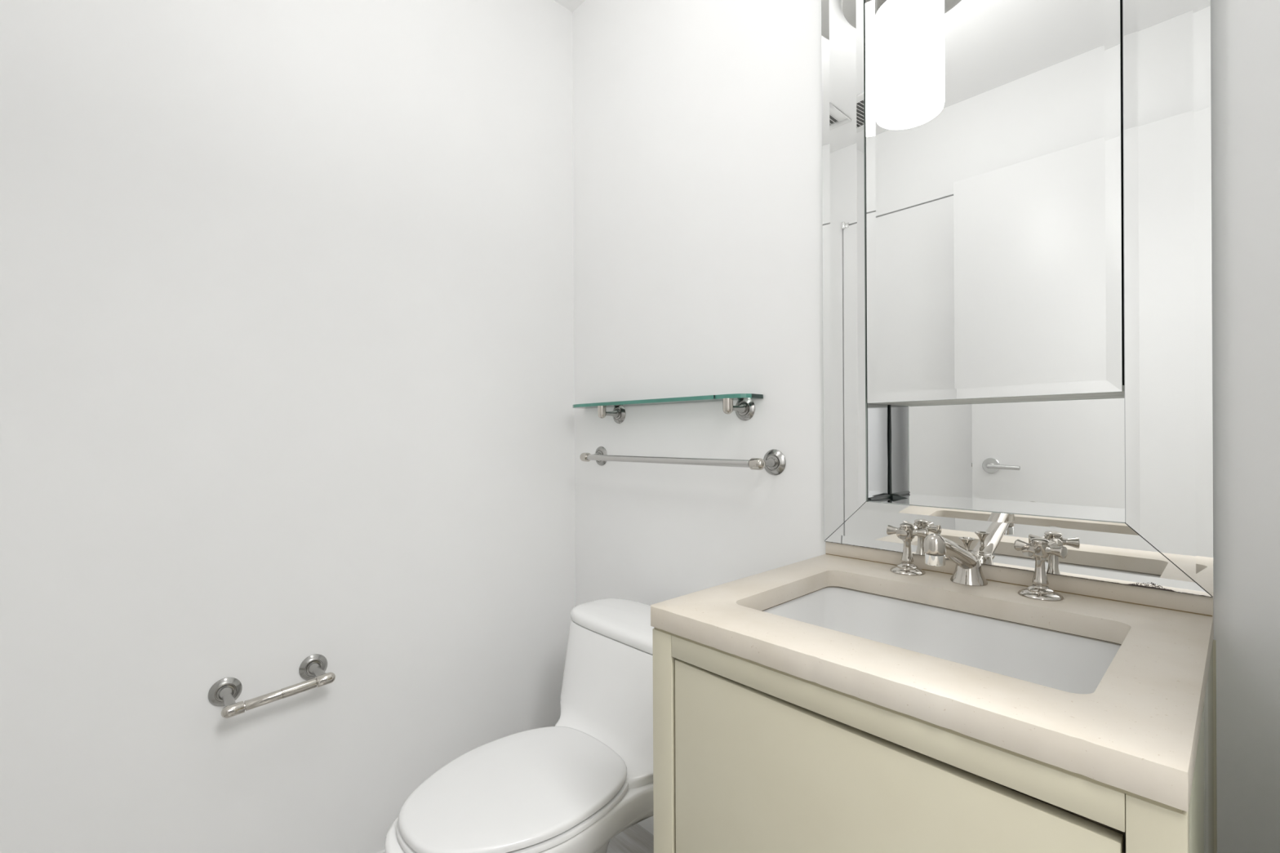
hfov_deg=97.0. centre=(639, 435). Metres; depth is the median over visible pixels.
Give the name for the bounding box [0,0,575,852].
wall
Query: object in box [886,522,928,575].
tap
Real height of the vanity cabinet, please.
0.884 m
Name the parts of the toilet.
seat, seat lid, bowl, tank, tank lid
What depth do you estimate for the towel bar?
1.43 m
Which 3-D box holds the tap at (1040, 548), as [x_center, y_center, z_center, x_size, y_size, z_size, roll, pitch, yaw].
[0.658,0.216,0.931,0.064,0.095,0.064,0,0,18]
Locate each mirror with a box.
[821,0,1213,597]
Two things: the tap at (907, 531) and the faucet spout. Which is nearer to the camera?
the faucet spout
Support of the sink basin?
in the countertop
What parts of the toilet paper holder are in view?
wall plate, arm, wall plate, arm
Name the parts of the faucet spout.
spout arm, lift rod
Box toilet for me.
[384,598,653,852]
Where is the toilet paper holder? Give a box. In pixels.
[208,653,335,718]
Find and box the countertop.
[650,554,1213,812]
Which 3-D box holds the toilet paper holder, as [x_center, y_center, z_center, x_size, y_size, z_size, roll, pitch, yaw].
[-0.849,0.581,1.318,0.242,0.069,0.091,0,0,-43]
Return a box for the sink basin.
[761,586,1121,693]
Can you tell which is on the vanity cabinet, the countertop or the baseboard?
the countertop
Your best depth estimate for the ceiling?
1.93 m
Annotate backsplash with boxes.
[825,542,1213,616]
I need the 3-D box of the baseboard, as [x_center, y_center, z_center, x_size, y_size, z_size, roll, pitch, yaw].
[0.103,1.147,1.612,0.011,0.069,0.938,0,0,-43]
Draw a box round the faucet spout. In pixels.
[924,533,987,586]
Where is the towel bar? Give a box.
[579,446,785,475]
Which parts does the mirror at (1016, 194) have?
mirror door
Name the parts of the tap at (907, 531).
cross arm, cross arm, stem, cross arm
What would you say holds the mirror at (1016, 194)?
attached to the wall at (698, 230)
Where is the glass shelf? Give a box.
[573,393,763,423]
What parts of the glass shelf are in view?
post, arm, wall plate, glass panel, post, arm, wall plate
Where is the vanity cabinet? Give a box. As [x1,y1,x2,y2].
[652,626,1217,852]
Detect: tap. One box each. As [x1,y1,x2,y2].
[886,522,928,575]
[1013,537,1067,600]
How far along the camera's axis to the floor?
1.65 m
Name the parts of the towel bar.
wall plate, arm, wall plate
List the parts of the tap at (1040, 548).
cross arm, cross arm, stem, cross arm, cross arm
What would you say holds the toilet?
on the floor
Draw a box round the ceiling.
[554,0,585,12]
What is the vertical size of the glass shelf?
0.066 m
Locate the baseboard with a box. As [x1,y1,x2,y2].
[637,815,653,835]
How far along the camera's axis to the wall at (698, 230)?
1.43 m
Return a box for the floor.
[606,823,653,852]
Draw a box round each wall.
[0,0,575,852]
[572,0,1279,852]
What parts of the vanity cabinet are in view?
drawer, reveal panel, panel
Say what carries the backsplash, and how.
attached to the wall at (698, 230)

